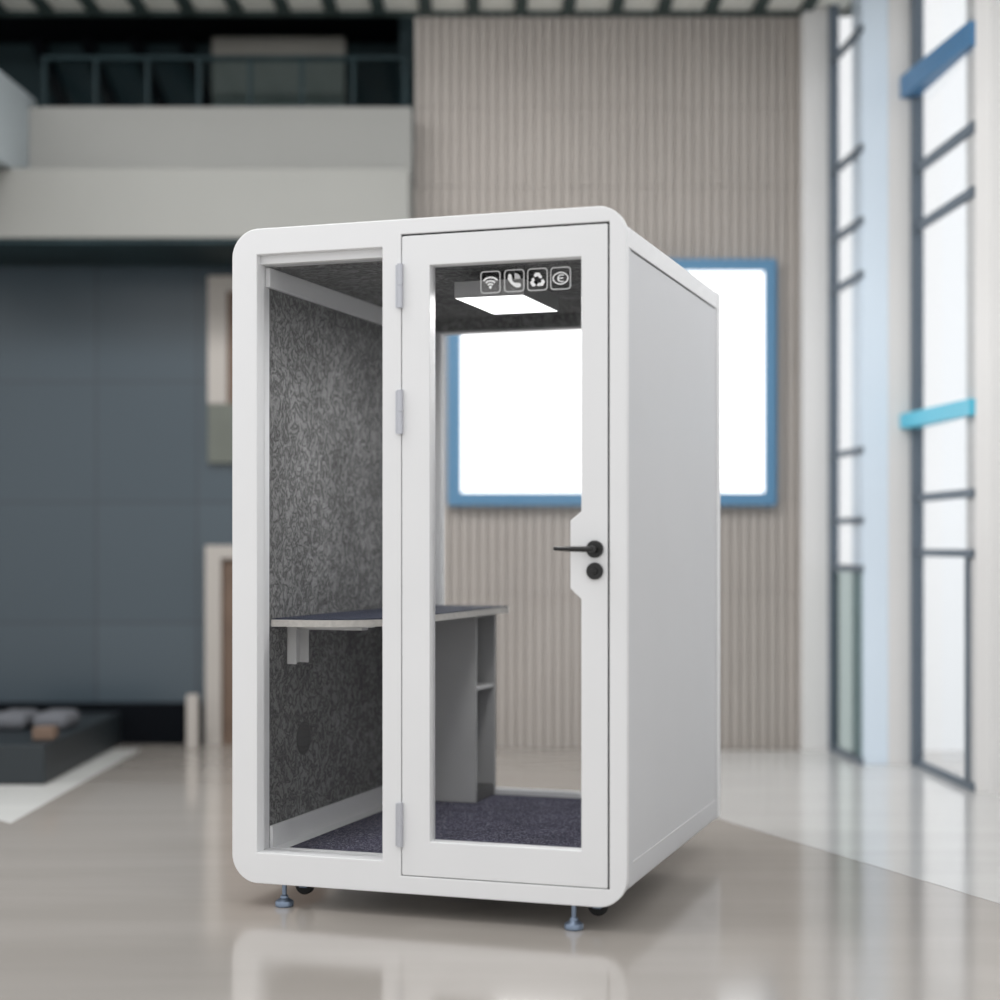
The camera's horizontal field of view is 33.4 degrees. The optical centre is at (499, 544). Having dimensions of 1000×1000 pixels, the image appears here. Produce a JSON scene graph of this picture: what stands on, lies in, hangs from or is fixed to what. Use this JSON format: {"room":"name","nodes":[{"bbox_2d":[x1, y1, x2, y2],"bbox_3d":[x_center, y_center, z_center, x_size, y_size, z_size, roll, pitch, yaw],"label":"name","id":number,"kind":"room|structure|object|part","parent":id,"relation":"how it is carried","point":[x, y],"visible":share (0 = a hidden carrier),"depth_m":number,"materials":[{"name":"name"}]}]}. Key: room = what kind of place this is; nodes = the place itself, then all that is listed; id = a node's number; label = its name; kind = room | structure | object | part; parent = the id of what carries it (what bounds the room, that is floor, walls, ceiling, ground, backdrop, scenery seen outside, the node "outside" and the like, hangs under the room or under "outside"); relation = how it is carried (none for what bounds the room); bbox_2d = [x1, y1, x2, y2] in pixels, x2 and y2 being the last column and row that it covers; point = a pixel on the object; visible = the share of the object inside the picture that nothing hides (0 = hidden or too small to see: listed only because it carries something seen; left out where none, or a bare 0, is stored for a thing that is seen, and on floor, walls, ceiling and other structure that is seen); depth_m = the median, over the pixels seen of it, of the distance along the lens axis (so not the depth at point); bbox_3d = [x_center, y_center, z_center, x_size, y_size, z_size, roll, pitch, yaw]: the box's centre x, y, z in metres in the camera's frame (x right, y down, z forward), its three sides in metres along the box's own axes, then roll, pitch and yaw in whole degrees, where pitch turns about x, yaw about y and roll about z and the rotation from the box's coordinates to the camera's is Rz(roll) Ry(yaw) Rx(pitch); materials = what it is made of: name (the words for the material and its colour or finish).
{"room":"office building lobby","nodes":[
{"label":"office building lobby","id":0,"kind":"room"},
{"bbox_2d":[0,71,35,167],"bbox_3d":[-2.970,-2.376,8.530,0.459,0.494,2.660,0,0,0],"label":"wall","id":1,"kind":"structure","parent":0,"point":[15,102],"depth_m":9.45,"materials":[{"name":"white paint"}]},
{"bbox_2d":[0,267,231,742],"bbox_3d":[-2.856,-0.308,10.325,4.688,3.050,0.150,0,0,0],"label":"wall","id":2,"kind":"structure","parent":0,"point":[112,500],"depth_m":10.25,"materials":[{"name":"blue paint"}]},
{"bbox_2d":[0,702,201,744],"bbox_3d":[-3.515,1.092,10.214,3.370,0.250,0.069,0,0,0],"label":"baseboard","id":3,"kind":"structure","parent":2,"relation":"attached to","point":[142,723],"depth_m":10.18,"materials":[{"name":"black"}]},
{"bbox_2d":[205,545,231,744],"bbox_3d":[-1.387,0.610,10.204,0.815,1.215,0.089,0,0,0],"label":"door","id":4,"kind":"structure","parent":2,"relation":"in","point":[218,570],"depth_m":10.16,"materials":[{"name":"brown wood"}]},
{"bbox_2d":[208,276,231,462],"bbox_3d":[-1.367,-1.073,10.220,0.835,1.140,0.059,0,0,0],"label":"display panel","id":5,"kind":"object","parent":2,"relation":"attached to","point":[219,287],"visible":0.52,"depth_m":10.19,"materials":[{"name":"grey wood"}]},
{"bbox_3d":[-1.367,-1.253,10.220,0.835,0.780,0.059,0,0,0],"label":"frame","id":6,"kind":"part","parent":5,"relation":"part of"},
{"bbox_2d":[0,239,238,266],"bbox_3d":[-2.857,-1.720,9.844,4.686,0.024,0.808,0,0,0],"label":"soffit","id":7,"kind":"structure","parent":0,"point":[13,252],"depth_m":9.71,"materials":[{"name":"grey paint"}]},
{"bbox_2d":[0,44,399,106],"bbox_3d":[-2.857,-2.958,11.075,4.687,1.850,0.150,0,0,0],"label":"wall","id":8,"kind":"structure","parent":0,"point":[377,83],"depth_m":11.00,"materials":[{"name":"paint"}]},
{"bbox_2d":[0,17,399,43],"bbox_3d":[-2.857,-3.353,10.505,4.687,0.100,0.990,0,0,0],"label":"ceiling","id":9,"kind":"structure","parent":0,"point":[13,30],"depth_m":10.69,"materials":[{"name":"black"}]},
{"bbox_2d":[0,168,414,238],"bbox_3d":[-2.857,-1.931,9.835,4.687,0.395,0.829,0,0,0],"label":"balcony wall","id":10,"kind":"structure","parent":0,"point":[36,203],"depth_m":9.42,"materials":[{"name":"white paint"}]},
{"bbox_2d":[41,55,406,106],"bbox_3d":[-1.633,-2.514,9.900,2.165,0.769,0.050,0,0,0],"label":"glass railing","id":11,"kind":"object","parent":10,"relation":"on","point":[96,59],"visible":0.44,"depth_m":9.88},
{"bbox_3d":[-2.700,-2.501,9.900,0.024,0.744,0.030,0,0,0],"label":"post","id":12,"kind":"part","parent":11,"relation":"part of","materials":[{"name":"grey metal"}]},
{"bbox_3d":[-2.547,-2.535,9.900,0.280,0.665,0.008,0,0,0],"label":"glass panel","id":13,"kind":"part","parent":11,"relation":"part of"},
{"bbox_3d":[-2.395,-2.501,9.900,0.024,0.744,0.030,0,0,0],"label":"post","id":14,"kind":"part","parent":11,"relation":"part of","materials":[{"name":"grey metal"}]},
{"bbox_3d":[-2.243,-2.535,9.900,0.280,0.665,0.008,0,0,0],"label":"glass panel","id":15,"kind":"part","parent":11,"relation":"part of","materials":[{"name":"clear glass"}]},
{"bbox_3d":[-2.090,-2.501,9.900,0.024,0.744,0.030,0,0,0],"label":"post","id":16,"kind":"part","parent":11,"relation":"part of","materials":[{"name":"grey metal"}]},
{"bbox_3d":[-1.938,-2.535,9.900,0.280,0.665,0.008,0,0,0],"label":"glass panel","id":17,"kind":"part","parent":11,"relation":"part of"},
{"bbox_3d":[-1.785,-2.501,9.900,0.024,0.744,0.030,0,0,0],"label":"post","id":18,"kind":"part","parent":11,"relation":"part of","materials":[{"name":"grey metal"}]},
{"bbox_3d":[-1.633,-2.886,9.900,2.165,0.024,0.050,0,0,0],"label":"handrail","id":19,"kind":"part","parent":11,"relation":"part of","materials":[{"name":"grey metal"}]},
{"bbox_3d":[-1.633,-2.535,9.900,0.280,0.665,0.008,0,0,0],"label":"glass panel","id":20,"kind":"part","parent":11,"relation":"part of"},
{"bbox_3d":[-1.480,-2.501,9.900,0.024,0.744,0.030,0,0,0],"label":"post","id":21,"kind":"part","parent":11,"relation":"part of","materials":[{"name":"grey metal"}]},
{"bbox_3d":[-1.327,-2.535,9.900,0.280,0.665,0.008,0,0,0],"label":"glass panel","id":22,"kind":"part","parent":11,"relation":"part of","materials":[{"name":"clear glass"}]},
{"bbox_3d":[-1.175,-2.501,9.900,0.024,0.744,0.030,0,0,0],"label":"post","id":23,"kind":"part","parent":11,"relation":"part of","materials":[{"name":"grey metal"}]},
{"bbox_3d":[-1.022,-2.535,9.900,0.280,0.665,0.008,0,0,0],"label":"glass panel","id":24,"kind":"part","parent":11,"relation":"part of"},
{"bbox_3d":[-0.870,-2.501,9.900,0.024,0.744,0.030,0,0,0],"label":"post","id":25,"kind":"part","parent":11,"relation":"part of","materials":[{"name":"grey metal"}]},
{"bbox_3d":[-0.718,-2.535,9.900,0.280,0.665,0.008,0,0,0],"label":"glass panel","id":26,"kind":"part","parent":11,"relation":"part of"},
{"bbox_3d":[-0.565,-2.501,9.900,0.024,0.744,0.030,0,0,0],"label":"post","id":27,"kind":"part","parent":11,"relation":"part of","materials":[{"name":"grey metal"}]},
{"bbox_2d":[29,107,412,182],"bbox_3d":[-1.627,-2.338,9.780,2.227,0.419,0.160,0,0,0],"label":"wall","id":28,"kind":"structure","parent":0,"point":[59,137],"depth_m":9.70,"materials":[{"name":"white paint"}]},
{"bbox_2d":[400,17,414,190],"bbox_3d":[-0.567,-2.931,10.655,0.107,1.604,0.690,0,0,0],"label":"wall","id":29,"kind":"structure","parent":0,"point":[407,24],"depth_m":10.31,"materials":[{"name":"grey paint"}]},
{"bbox_2d":[0,0,851,16],"bbox_3d":[-1.450,-3.206,8.700,7.500,0.094,2.600,0,0,0],"label":"ceiling","id":30,"kind":"structure","parent":0,"point":[8,8],"depth_m":9.87,"materials":[{"name":"white"}]},
{"bbox_2d":[0,743,999,999],"bbox_3d":[-2.000,1.241,3.700,10.000,0.051,13.400,0,0,0],"label":"floor","id":31,"kind":"structure","parent":0,"point":[125,884],"depth_m":5.57,"materials":[{"name":"beige tile"}]},
{"bbox_2d":[0,712,120,784],"bbox_3d":[-3.105,1.117,9.320,1.590,0.200,1.700,0,0,0],"label":"plinth","id":32,"kind":"object","parent":31,"relation":"on","point":[24,760],"visible":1,"depth_m":8.81,"materials":[{"name":"black stone"}]},
{"bbox_2d":[0,709,38,729],"bbox_3d":[-2.700,0.972,9.315,0.190,0.090,0.330,0,0,0],"label":"cushion","id":33,"kind":"object","parent":32,"relation":"on","point":[12,719],"visible":0.81,"depth_m":9.17,"materials":[{"name":"grey fabric"}]},
{"bbox_2d":[32,725,57,739],"bbox_3d":[-2.385,0.984,8.755,0.110,0.065,0.110,0,0,0],"label":"wooden block","id":34,"kind":"object","parent":32,"relation":"on","point":[41,732],"visible":1,"depth_m":8.70,"materials":[{"name":"brown wood"}]},
{"bbox_2d":[33,709,78,729],"bbox_3d":[-2.475,0.972,9.315,0.190,0.090,0.330,0,0,0],"label":"cushion","id":35,"kind":"object","parent":32,"relation":"on","point":[63,718],"visible":0.9,"depth_m":9.17,"materials":[{"name":"grey fabric"}]},
{"bbox_2d":[186,694,198,748],"bbox_3d":[-1.834,1.054,9.960,0.068,0.325,0.060,0,0,0],"label":"post","id":36,"kind":"object","parent":31,"relation":"on","point":[192,700],"visible":1,"depth_m":9.93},
{"bbox_2d":[232,206,719,930],"bbox_3d":[-0.017,0.075,6.154,1.375,2.283,1.618,0,0,18],"label":"booth","id":37,"kind":"object","parent":31,"relation":"on","point":[339,330],"visible":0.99,"depth_m":5.64,"materials":[{"name":"white metal"}]},
{"bbox_2d":[296,721,310,754],"bbox_3d":[-0.702,0.691,5.977,0.003,0.120,0.120,0,0,18],"label":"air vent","id":38,"kind":"object","parent":37,"relation":"attached to","point":[303,738],"depth_m":5.97,"materials":[{"name":"grey fabric"}]},
{"bbox_3d":[-0.235,0.048,5.497,1.285,2.007,0.071,0,0,18],"label":"frame","id":39,"kind":"part","parent":37,"relation":"part of","materials":[{"name":"white metal"}]},
{"bbox_3d":[-0.565,-0.911,6.365,0.018,0.066,1.430,0,0,18],"label":"ceiling trim","id":40,"kind":"part","parent":37,"relation":"part of","materials":[{"name":"white metal"}]},
{"bbox_3d":[-0.537,1.007,6.379,0.062,0.090,1.409,0,0,18],"label":"skirting","id":41,"kind":"part","parent":37,"relation":"part of","materials":[{"name":"white metal"}]},
{"bbox_2d":[271,605,508,663],"bbox_3d":[-0.374,0.335,6.328,0.404,0.165,1.393,0,0,18],"label":"desk","id":42,"kind":"object","parent":37,"relation":"attached to","point":[298,627],"visible":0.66,"depth_m":5.88,"materials":[{"name":"wood"}]},
{"bbox_2d":[271,607,508,626],"bbox_3d":[-0.374,0.268,6.328,0.403,0.024,1.393,0,0,18],"label":"countertop","id":43,"kind":"structure","parent":42,"relation":"on","point":[439,617],"depth_m":5.72,"materials":[{"name":"laminate"}]},
{"bbox_2d":[435,614,495,802],"bbox_3d":[-0.192,0.658,6.868,0.283,0.755,0.253,0,0,18],"label":"base cabinet","id":44,"kind":"object","parent":37,"relation":"on","point":[465,648],"visible":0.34,"depth_m":6.74,"materials":[{"name":"grey laminate"}]},
{"bbox_3d":[-0.229,0.658,6.756,0.283,0.755,0.016,0,0,18],"label":"panel","id":45,"kind":"part","parent":44,"relation":"part of","materials":[{"name":"grey laminate"}]},
{"bbox_2d":[477,683,492,690],"bbox_3d":[-0.187,0.582,6.868,0.263,0.015,0.222,0,0,18],"label":"shelf","id":46,"kind":"object","parent":44,"relation":"attached to","point":[480,686],"depth_m":6.88,"materials":[{"name":"grey"}]},
{"bbox_3d":[-0.186,1.013,6.867,0.265,0.045,0.222,0,0,18],"label":"panel","id":47,"kind":"part","parent":44,"relation":"part of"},
{"bbox_3d":[-0.154,0.658,6.982,0.283,0.755,0.014,0,0,18],"label":"panel","id":48,"kind":"part","parent":44,"relation":"part of","materials":[{"name":"grey laminate"}]},
{"bbox_3d":[0.017,0.035,5.375,0.694,2.090,0.054,0,0,18],"label":"door","id":49,"kind":"part","parent":37,"relation":"part of","materials":[{"name":"white metal"}]},
{"bbox_2d":[454,271,558,313],"bbox_3d":[0.028,-0.894,5.874,0.250,0.101,0.420,0,0,18],"label":"ceiling light","id":50,"kind":"object","parent":37,"relation":"attached to","point":[526,301],"visible":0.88,"depth_m":5.76,"materials":[{"name":"grey plastic"}]},
{"bbox_2d":[456,295,557,313],"bbox_3d":[0.028,-0.844,5.874,0.242,0.002,0.412,0,0,18],"label":"diffuser","id":51,"kind":"object","parent":50,"relation":"attached to","point":[494,304],"depth_m":5.85,"materials":[{"name":"white plastic"}]},
{"bbox_3d":[0.231,0.044,6.895,1.363,2.112,0.055,0,0,18],"label":"frame","id":52,"kind":"part","parent":37,"relation":"part of","materials":[{"name":"white metal"}]},
{"bbox_3d":[0.246,0.013,5.242,0.150,0.055,0.054,0,0,18],"label":"handle","id":53,"kind":"part","parent":37,"relation":"part of","materials":[{"name":"black metal"}]},
{"bbox_3d":[0.613,0.035,5.957,0.032,1.955,1.480,0,0,18],"label":"panel","id":54,"kind":"part","parent":37,"relation":"part of","materials":[{"name":"white metal"}]},
{"bbox_2d":[415,17,799,747],"bbox_3d":[0.652,-0.983,10.143,2.324,4.400,0.315,0,0,0],"label":"wall","id":55,"kind":"structure","parent":0,"point":[687,129],"depth_m":9.98,"materials":[{"name":"beige wood"}]},
{"bbox_2d":[447,259,776,505],"bbox_3d":[0.665,-0.968,9.953,1.958,1.468,0.076,0,0,0],"label":"wall screen","id":56,"kind":"object","parent":55,"relation":"attached to","point":[514,399],"visible":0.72,"depth_m":9.94,"materials":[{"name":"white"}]},
{"bbox_2d":[800,7,827,750],"bbox_3d":[1.879,-0.983,10.065,0.167,4.400,0.370,0,0,0],"label":"column","id":57,"kind":"structure","parent":55,"relation":"attached to","point":[813,24],"depth_m":9.88,"materials":[{"name":"white paint"}]},
{"bbox_2d":[852,0,887,764],"bbox_3d":[2.076,-0.983,9.370,0.145,4.400,0.260,0,0,0],"label":"column","id":58,"kind":"structure","parent":0,"point":[870,50],"depth_m":9.24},
{"bbox_2d":[828,5,863,764],"bbox_3d":[1.985,-0.983,9.556,0.052,4.400,0.649,0,0,-3],"label":"window","id":59,"kind":"structure","parent":58,"relation":"attached to","point":[835,53],"depth_m":9.83,"materials":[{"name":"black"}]},
{"bbox_2d":[888,0,909,764],"bbox_3d":[2.221,-0.983,9.366,0.142,4.400,0.268,0,0,0],"label":"column","id":60,"kind":"structure","parent":0,"point":[898,10],"depth_m":9.23,"materials":[{"name":"white paint"}]},
{"bbox_2d":[966,0,999,794],"bbox_3d":[2.623,-0.983,6.000,0.554,4.400,4.800,0,0,0],"label":"wall","id":61,"kind":"structure","parent":0,"point":[983,60],"depth_m":8.21,"materials":[{"name":"white paint"}]},
{"bbox_2d":[900,0,974,791],"bbox_3d":[2.292,-0.983,8.733,0.115,4.400,0.997,0,0,-3],"label":"window","id":62,"kind":"structure","parent":61,"relation":"in","point":[923,72],"depth_m":9.18,"materials":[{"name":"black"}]},
{"bbox_3d":[2.282,-0.683,8.732,0.095,0.080,0.997,0,0,-3],"label":"blade","id":63,"kind":"part","parent":62,"relation":"part of","materials":[{"name":"teal metal"}]},
{"bbox_3d":[2.282,-2.528,8.732,0.095,0.120,0.997,0,0,-3],"label":"blade","id":64,"kind":"part","parent":62,"relation":"part of","materials":[{"name":"blue metal"}]},
{"bbox_3d":[-2.857,-2.080,10.625,4.687,0.095,0.751,0,0,0],"label":"floor","id":65,"kind":"structure","parent":0,"visible":0},
{"bbox_2d":[29,38,70,106],"bbox_3d":[-2.805,-2.731,10.940,0.550,1.204,0.119,0,0,0],"label":"fin","id":66,"kind":"object","parent":65,"relation":"on","point":[40,47],"visible":0.36,"depth_m":10.88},
{"bbox_2d":[78,38,119,106],"bbox_3d":[-2.485,-2.731,10.940,0.550,1.204,0.119,0,0,0],"label":"fin","id":67,"kind":"object","parent":65,"relation":"on","point":[106,91],"visible":0.36,"depth_m":10.88,"materials":[{"name":"black"}]},
{"bbox_2d":[128,38,167,106],"bbox_3d":[-2.165,-2.731,10.940,0.550,1.204,0.119,0,0,0],"label":"fin","id":68,"kind":"object","parent":65,"relation":"on","point":[137,46],"visible":0.36,"depth_m":10.88,"materials":[{"name":"black"}]},
{"bbox_2d":[177,38,211,106],"bbox_3d":[-1.845,-2.731,10.940,0.550,1.204,0.119,0,0,0],"label":"fin","id":69,"kind":"object","parent":65,"relation":"on","point":[185,44],"visible":0.36,"depth_m":10.88,"materials":[{"name":"black"}]},
{"bbox_2d":[212,37,345,106],"bbox_3d":[-1.400,-2.671,10.585,0.840,1.084,0.070,0,0,0],"label":"partition panel","id":70,"kind":"object","parent":65,"relation":"on","point":[275,84],"visible":0.42,"depth_m":10.55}
]}

